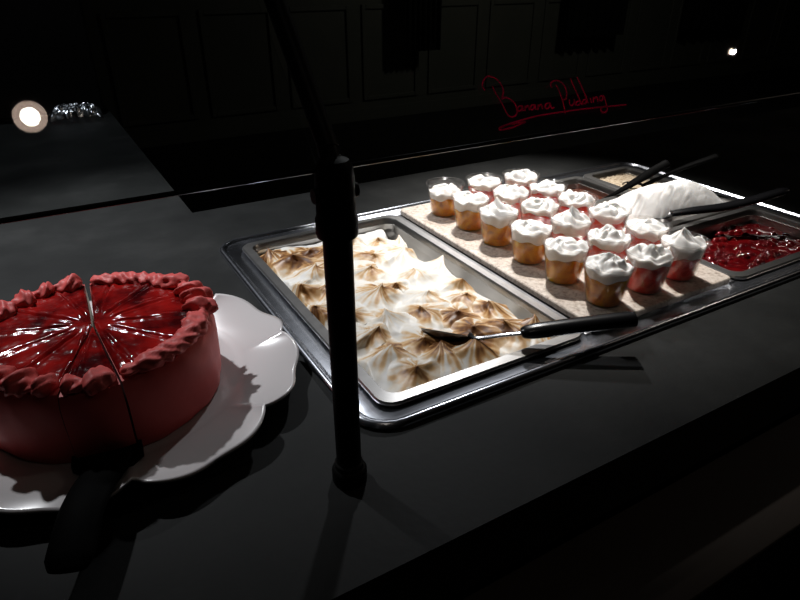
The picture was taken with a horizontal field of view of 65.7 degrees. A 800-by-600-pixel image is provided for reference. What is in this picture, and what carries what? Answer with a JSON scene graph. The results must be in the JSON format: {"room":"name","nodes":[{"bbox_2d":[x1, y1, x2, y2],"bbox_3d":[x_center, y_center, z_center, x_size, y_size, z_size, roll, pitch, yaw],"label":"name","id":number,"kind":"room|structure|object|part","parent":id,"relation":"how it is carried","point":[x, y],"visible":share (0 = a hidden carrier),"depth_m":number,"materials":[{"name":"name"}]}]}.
{"room":"buffet restaurant","nodes":[
{"label":"buffet restaurant","id":0,"kind":"room"},
{"bbox_2d":[80,0,799,134],"bbox_3d":[1.050,-3.392,6.290,15.000,2.700,0.100,-15,32,-26],"label":"wall","id":1,"kind":"structure","parent":0,"point":[148,53],"depth_m":5.84,"materials":[{"name":"black paint"}]},
{"bbox_2d":[99,10,198,126],"bbox_3d":[-2.005,-1.865,5.016,0.620,0.850,0.022,-15,32,-26],"label":"trim","id":2,"kind":"structure","parent":1,"relation":"attached to","point":[103,16],"depth_m":4.98,"materials":[{"name":"black wood"}]},
{"bbox_2d":[198,8,279,116],"bbox_3d":[-1.365,-2.043,5.343,0.620,0.850,0.022,-15,32,-26],"label":"trim","id":3,"kind":"structure","parent":1,"relation":"attached to","point":[201,13],"depth_m":5.32,"materials":[{"name":"brown wood"}]},
{"bbox_2d":[288,5,352,107],"bbox_3d":[-0.726,-2.220,5.670,0.620,0.850,0.022,-15,32,-26],"label":"trim","id":4,"kind":"structure","parent":1,"relation":"attached to","point":[346,8],"depth_m":5.69,"materials":[{"name":"brown wood"}]},
{"bbox_2d":[361,3,418,100],"bbox_3d":[-0.086,-2.397,5.997,0.620,0.850,0.022,-15,32,-26],"label":"trim","id":5,"kind":"structure","parent":1,"relation":"attached to","point":[364,7],"depth_m":5.94,"materials":[{"name":"brown wood"}]},
{"bbox_2d":[427,1,481,93],"bbox_3d":[0.554,-2.574,6.324,0.620,0.850,0.022,-15,32,-26],"label":"trim","id":6,"kind":"structure","parent":1,"relation":"attached to","point":[454,3],"depth_m":6.37,"materials":[{"name":"brown wood"}]},
{"bbox_2d":[129,58,799,148],"bbox_3d":[1.081,-2.233,6.859,15.000,0.120,0.020,-15,32,-26],"label":"baseboard","id":7,"kind":"structure","parent":1,"relation":"attached to","point":[178,136],"depth_m":6.46,"materials":[{"name":"black wood"}]},
{"bbox_2d":[485,0,537,86],"bbox_3d":[1.194,-2.752,6.651,0.620,0.850,0.022,-15,32,-26],"label":"trim","id":8,"kind":"structure","parent":1,"relation":"attached to","point":[492,2],"depth_m":6.63,"materials":[{"name":"brown wood"}]},
{"bbox_2d":[537,0,583,81],"bbox_3d":[1.833,-2.929,6.978,0.620,0.850,0.022,-15,32,-26],"label":"trim","id":9,"kind":"structure","parent":1,"relation":"attached to","point":[547,2],"depth_m":6.99,"materials":[{"name":"brown wood"}]},
{"bbox_2d":[585,0,633,75],"bbox_3d":[2.473,-3.106,7.305,0.620,0.850,0.022,-15,32,-26],"label":"trim","id":10,"kind":"structure","parent":1,"relation":"attached to","point":[620,70],"depth_m":7.39,"materials":[{"name":"brown wood"}]},
{"bbox_2d":[629,0,675,71],"bbox_3d":[3.113,-3.283,7.632,0.620,0.850,0.022,-15,32,-26],"label":"trim","id":11,"kind":"structure","parent":1,"relation":"attached to","point":[631,68],"depth_m":7.67,"materials":[{"name":"brown wood"}]},
{"bbox_2d":[669,0,707,66],"bbox_3d":[3.752,-3.460,7.959,0.620,0.850,0.022,-15,32,-26],"label":"trim","id":12,"kind":"structure","parent":1,"relation":"attached to","point":[683,1],"depth_m":8.01,"materials":[{"name":"brown wood"}]},
{"bbox_2d":[706,0,749,62],"bbox_3d":[4.392,-3.638,8.286,0.620,0.850,0.022,-15,32,-26],"label":"trim","id":13,"kind":"structure","parent":1,"relation":"attached to","point":[741,27],"depth_m":8.40,"materials":[{"name":"brown wood"}]},
{"bbox_2d":[740,0,781,58],"bbox_3d":[5.032,-3.815,8.613,0.620,0.850,0.022,-15,32,-26],"label":"trim","id":14,"kind":"structure","parent":1,"relation":"attached to","point":[742,56],"depth_m":8.66,"materials":[{"name":"brown wood"}]},
{"bbox_2d":[772,0,799,55],"bbox_3d":[5.672,-3.992,8.940,0.620,0.850,0.022,-15,32,-26],"label":"trim","id":15,"kind":"structure","parent":1,"relation":"attached to","point":[787,1],"depth_m":8.93,"materials":[{"name":"brown wood"}]},
{"bbox_2d":[141,66,799,599],"bbox_3d":[3.011,-0.554,3.993,15.000,0.100,7.900,-15,32,-26],"label":"floor","id":16,"kind":"structure","parent":0,"point":[223,160],"depth_m":5.61,"materials":[{"name":"black"}]},
{"bbox_2d":[710,536,799,599],"bbox_3d":[-0.125,-0.115,2.220,5.000,0.817,2.925,-15,32,-26],"label":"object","id":17,"kind":"structure","parent":16,"relation":"on","point":[780,572],"depth_m":1.30,"materials":[{"name":"brown laminate"}]},
{"bbox_2d":[0,104,799,599],"bbox_3d":[-0.131,-0.515,2.014,5.000,0.083,2.982,-15,32,-26],"label":"countertop","id":18,"kind":"structure","parent":17,"relation":"on","point":[448,501],"depth_m":0.72,"materials":[{"name":"grey stone"}]},
{"bbox_2d":[0,0,103,120],"bbox_3d":[-1.766,-1.084,1.821,1.375,1.100,0.553,-15,32,-26],"label":"wall","id":19,"kind":"structure","parent":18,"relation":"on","point":[46,58],"depth_m":2.02,"materials":[{"name":"black"}]},
{"bbox_2d":[48,102,104,124],"bbox_3d":[-1.089,-0.631,2.078,0.165,0.058,0.086,-15,32,-26],"label":"bundle","id":20,"kind":"object","parent":18,"relation":"on","point":[69,113],"visible":1,"depth_m":2.06,"materials":[{"name":"silver"}]},
{"bbox_2d":[0,294,298,514],"bbox_3d":[-0.342,0.097,0.759,0.432,0.035,0.432,-15,32,-26],"label":"cake plate","id":21,"kind":"object","parent":18,"relation":"on","point":[259,360],"visible":0.36,"depth_m":0.68,"materials":[{"name":"grey ceramic"}]},
{"bbox_2d":[44,439,143,573],"bbox_3d":[-0.280,0.182,0.577,0.072,0.034,0.164,-9,30,-16],"label":"cake server","id":22,"kind":"object","parent":21,"relation":"on","point":[72,546],"visible":1,"depth_m":0.54,"materials":[{"name":"black plastic"}]},
{"bbox_3d":[-0.298,0.162,0.629,0.073,0.018,0.043,-7,29,-13],"label":"blade","id":23,"kind":"part","parent":22,"relation":"part of","materials":[{"name":"black plastic"}]},
{"bbox_2d":[0,271,220,463],"bbox_3d":[-0.350,0.060,0.727,0.272,0.109,0.270,-15,32,-26],"label":"cake","id":24,"kind":"object","parent":21,"relation":"on","point":[77,381],"visible":1,"depth_m":0.66,"materials":[{"name":"red food"}]},
{"bbox_2d":[0,0,799,489],"bbox_3d":[-0.030,-0.168,0.631,2.100,0.624,0.293,-15,32,-26],"label":"sneeze guard","id":25,"kind":"object","parent":18,"relation":"on","point":[336,189],"visible":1,"depth_m":0.51,"materials":[{"name":"black paint"}]},
{"bbox_3d":[-0.117,-0.281,0.515,0.023,0.314,0.287,-15,32,-26],"label":"arm","id":26,"kind":"part","parent":25,"relation":"part of","materials":[{"name":"black paint"}]},
{"bbox_3d":[-0.051,0.058,0.570,0.025,0.285,0.025,-15,32,-26],"label":"post","id":27,"kind":"part","parent":25,"relation":"part of","materials":[{"name":"black metal"}]},
{"bbox_2d":[219,162,799,430],"bbox_3d":[0.283,-0.035,1.204,1.102,0.176,0.628,-15,32,-26],"label":"serving tray","id":28,"kind":"object","parent":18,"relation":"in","point":[376,416],"visible":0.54,"depth_m":0.89,"materials":[{"name":"silver metal"}]},
{"bbox_2d":[242,215,581,406],"bbox_3d":[-0.016,0.005,1.021,0.328,0.075,0.552,-15,32,-26],"label":"pan","id":29,"kind":"object","parent":28,"relation":"in","point":[426,248],"visible":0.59,"depth_m":0.99,"materials":[{"name":"grey metal"}]},
{"bbox_2d":[260,229,549,392],"bbox_3d":[-0.016,-0.003,1.017,0.302,0.088,0.525,-15,32,-26],"label":"topping","id":30,"kind":"object","parent":29,"relation":"in","point":[398,294],"visible":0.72,"depth_m":0.92,"materials":[{"name":"white food"}]},
{"bbox_2d":[421,311,637,340],"bbox_3d":[0.172,0.039,0.842,0.288,0.052,0.045,2,29,4],"label":"serving spoon","id":31,"kind":"object","parent":30,"relation":"on","point":[625,319],"visible":0.99,"depth_m":0.82,"materials":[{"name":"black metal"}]},
{"bbox_2d":[421,328,467,340],"bbox_3d":[0.063,0.046,0.856,0.072,0.027,0.037,10,30,19],"label":"bowl","id":32,"kind":"object","parent":31,"relation":"on","point":[445,336],"depth_m":0.84,"materials":[{"name":"silver metal"}]},
{"bbox_3d":[0.238,0.034,0.832,0.154,0.034,0.027,-2,29,-3],"label":"handle","id":33,"kind":"part","parent":31,"relation":"part of","materials":[{"name":"black plastic"}]},
{"bbox_2d":[400,203,729,317],"bbox_3d":[0.270,-0.109,1.153,0.311,0.010,0.552,-15,32,-26],"label":"stone slab","id":34,"kind":"object","parent":28,"relation":"on","point":[569,299],"visible":0.47,"depth_m":1.00,"materials":[{"name":"beige stone"}]},
{"bbox_2d":[427,183,463,215],"bbox_3d":[0.091,-0.206,1.254,0.079,0.064,0.079,-5,29,-9],"label":"dessert cup","id":35,"kind":"object","parent":34,"relation":"on","point":[440,195],"visible":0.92,"depth_m":1.24,"materials":[{"name":"white food"}]},
{"bbox_2d":[451,191,490,230],"bbox_3d":[0.135,-0.172,1.187,0.079,0.068,0.079,-19,34,-32],"label":"dessert cup","id":36,"kind":"object","parent":34,"relation":"on","point":[467,205],"visible":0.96,"depth_m":1.17,"materials":[{"name":"white food"}]},
{"bbox_2d":[465,174,503,203],"bbox_3d":[0.173,-0.222,1.278,0.079,0.068,0.079,15,32,26],"label":"dessert cup","id":37,"kind":"object","parent":34,"relation":"on","point":[478,183],"visible":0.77,"depth_m":1.25,"materials":[{"name":"white food"}]},
{"bbox_2d":[479,197,521,246],"bbox_3d":[0.177,-0.144,1.118,0.079,0.084,0.079,-4,29,-7],"label":"dessert cup","id":38,"kind":"object","parent":34,"relation":"on","point":[496,216],"visible":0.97,"depth_m":1.10,"materials":[{"name":"white food"}]},
{"bbox_2d":[492,184,531,219],"bbox_3d":[0.215,-0.189,1.213,0.079,0.073,0.079,21,35,34],"label":"dessert cup","id":39,"kind":"object","parent":34,"relation":"on","point":[511,195],"visible":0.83,"depth_m":1.19,"materials":[{"name":"white food"}]},
{"bbox_2d":[502,169,538,198],"bbox_3d":[0.252,-0.238,1.303,0.079,0.074,0.079,-22,35,-34],"label":"dessert cup","id":40,"kind":"object","parent":34,"relation":"on","point":[519,178],"visible":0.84,"depth_m":1.27,"materials":[{"name":"white food"}]},
{"bbox_2d":[508,219,555,264],"bbox_3d":[0.221,-0.101,1.055,0.079,0.068,0.079,25,37,38],"label":"dessert cup","id":41,"kind":"object","parent":34,"relation":"on","point":[527,236],"visible":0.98,"depth_m":1.03,"materials":[{"name":"white food"}]},
{"bbox_2d":[518,197,561,235],"bbox_3d":[0.257,-0.154,1.149,0.079,0.072,0.079,17,33,29],"label":"dessert cup","id":42,"kind":"object","parent":34,"relation":"on","point":[533,208],"visible":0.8,"depth_m":1.12,"materials":[{"name":"white food"}]},
{"bbox_2d":[527,179,567,211],"bbox_3d":[0.293,-0.203,1.244,0.079,0.068,0.079,-20,35,-33],"label":"dessert cup","id":43,"kind":"object","parent":34,"relation":"on","point":[546,189],"visible":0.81,"depth_m":1.22,"materials":[{"name":"white food"}]},
{"bbox_2d":[541,236,592,283],"bbox_3d":[0.263,-0.065,0.989,0.079,0.068,0.079,-17,33,-29],"label":"dessert cup","id":44,"kind":"object","parent":34,"relation":"on","point":[565,257],"visible":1,"depth_m":0.97,"materials":[{"name":"white food"}]},
{"bbox_2d":[548,206,592,240],"bbox_3d":[0.297,-0.124,1.081,0.079,0.084,0.079,-9,30,-17],"label":"dessert cup","id":45,"kind":"object","parent":34,"relation":"on","point":[572,223],"visible":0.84,"depth_m":1.06,"materials":[{"name":"white food"}]},
{"bbox_2d":[555,189,598,216],"bbox_3d":[0.334,-0.173,1.182,0.079,0.073,0.079,-15,32,-25],"label":"dessert cup","id":46,"kind":"object","parent":34,"relation":"on","point":[569,198],"visible":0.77,"depth_m":1.16,"materials":[{"name":"white food"}]},
{"bbox_2d":[586,201,631,230],"bbox_3d":[0.374,-0.140,1.121,0.079,0.073,0.079,-14,31,-24],"label":"dessert cup","id":47,"kind":"object","parent":34,"relation":"on","point":[614,214],"visible":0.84,"depth_m":1.09,"materials":[{"name":"white food"}]},
{"bbox_2d":[585,224,634,258],"bbox_3d":[0.341,-0.085,1.018,0.079,0.075,0.079,-20,34,-32],"label":"dessert cup","id":48,"kind":"object","parent":34,"relation":"on","point":[606,239],"visible":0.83,"depth_m":0.99,"materials":[{"name":"white food"}]},
{"bbox_2d":[584,252,637,307],"bbox_3d":[0.307,-0.033,0.922,0.079,0.076,0.079,-22,35,-35],"label":"dessert cup","id":49,"kind":"object","parent":34,"relation":"on","point":[607,275],"visible":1,"depth_m":0.90,"materials":[{"name":"white food"}]},
{"bbox_2d":[623,218,671,256],"bbox_3d":[0.417,-0.103,1.060,0.079,0.068,0.079,-21,35,-33],"label":"dessert cup","id":50,"kind":"object","parent":34,"relation":"on","point":[648,231],"visible":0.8,"depth_m":1.03,"materials":[{"name":"white food"}]},
{"bbox_2d":[626,243,677,294],"bbox_3d":[0.383,-0.053,0.959,0.079,0.076,0.079,8,29,15],"label":"dessert cup","id":51,"kind":"object","parent":34,"relation":"on","point":[654,262],"visible":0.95,"depth_m":0.94,"materials":[{"name":"white food"}]},
{"bbox_2d":[658,227,708,281],"bbox_3d":[0.453,-0.078,0.996,0.079,0.084,0.079,-20,34,-32],"label":"dessert cup","id":52,"kind":"object","parent":34,"relation":"on","point":[689,250],"visible":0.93,"depth_m":0.97,"materials":[{"name":"white food"}]},
{"bbox_2d":[553,176,625,204],"bbox_3d":[0.400,-0.215,1.428,0.183,0.075,0.170,-15,32,-26],"label":"pan","id":53,"kind":"object","parent":28,"relation":"in","point":[593,187],"visible":0.22,"depth_m":1.47,"materials":[{"name":"grey metal"}]},
{"bbox_2d":[564,188,602,199],"bbox_3d":[0.400,-0.207,1.433,0.151,0.051,0.138,-15,32,-26],"label":"sauce","id":54,"kind":"object","parent":53,"relation":"in","point":[578,190],"visible":0.08,"depth_m":1.47,"materials":[{"name":"red food"}]},
{"bbox_2d":[602,160,670,198],"bbox_3d":[0.487,-0.249,1.375,0.189,0.129,0.053,10,30,18],"label":"ladle","id":55,"kind":"object","parent":54,"relation":"in","point":[664,164],"visible":0.55,"depth_m":1.35,"materials":[{"name":"black plastic"}]},
{"bbox_2d":[583,166,672,192],"bbox_3d":[0.553,-0.258,1.506,0.164,0.075,0.170,-15,32,-26],"label":"pan","id":56,"kind":"object","parent":28,"relation":"in","point":[594,176],"visible":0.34,"depth_m":1.53,"materials":[{"name":"grey metal"}]},
{"bbox_2d":[599,174,655,189],"bbox_3d":[0.553,-0.256,1.508,0.132,0.065,0.138,-15,32,-26],"label":"nuts","id":57,"kind":"object","parent":56,"relation":"in","point":[618,180],"visible":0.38,"depth_m":1.52,"materials":[{"name":"beige food"}]},
{"bbox_2d":[622,154,718,189],"bbox_3d":[0.617,-0.289,1.427,0.193,0.117,0.053,16,32,28],"label":"ladle","id":58,"kind":"object","parent":57,"relation":"in","point":[712,157],"visible":0.66,"depth_m":1.39,"materials":[{"name":"black plastic"}]},
{"bbox_2d":[594,194,742,231],"bbox_3d":[0.559,-0.165,1.335,0.351,0.075,0.164,-15,32,-26],"label":"pan","id":59,"kind":"object","parent":28,"relation":"in","point":[689,219],"visible":0.07,"depth_m":1.26,"materials":[{"name":"grey metal"}]},
{"bbox_2d":[608,179,723,226],"bbox_3d":[0.559,-0.190,1.322,0.318,0.127,0.131,-15,32,-26],"label":"heap","id":60,"kind":"object","parent":59,"relation":"in","point":[651,201],"visible":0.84,"depth_m":1.26,"materials":[{"name":"white food"}]},
{"bbox_2d":[654,187,789,218],"bbox_3d":[0.634,-0.191,1.236,0.275,0.061,0.040,-1,28,-1],"label":"serving spoon","id":61,"kind":"object","parent":60,"relation":"on","point":[768,195],"visible":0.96,"depth_m":1.23,"materials":[{"name":"black plastic"}]},
{"bbox_2d":[654,210,676,218],"bbox_3d":[0.526,-0.170,1.244,0.053,0.016,0.048,-15,32,-26],"label":"bowl","id":62,"kind":"object","parent":61,"relation":"on","point":[672,213],"depth_m":1.23,"materials":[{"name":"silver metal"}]},
{"bbox_2d":[666,206,799,279],"bbox_3d":[0.655,-0.086,1.190,0.351,0.075,0.210,-15,32,-26],"label":"pan","id":63,"kind":"object","parent":28,"relation":"in","point":[706,226],"visible":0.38,"depth_m":1.25,"materials":[{"name":"grey metal"}]},
{"bbox_2d":[695,222,799,270],"bbox_3d":[0.655,-0.080,1.194,0.319,0.055,0.178,-15,32,-26],"label":"filling","id":64,"kind":"object","parent":63,"relation":"in","point":[744,246],"visible":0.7,"depth_m":1.20,"materials":[{"name":"red food"}]},
{"bbox_3d":[3.011,-3.016,2.659,15.000,0.100,7.900,-15,32,-26],"label":"ceiling","id":65,"kind":"structure","parent":0,"visible":0},
{"bbox_2d":[404,0,441,51],"bbox_3d":[0.210,-3.271,5.398,0.380,2.058,0.070,-15,32,-26],"label":"curtain","id":66,"kind":"object","parent":65,"relation":"hanging from","point":[422,18],"visible":1,"depth_m":5.77,"materials":[{"name":"black fabric"}]}
]}

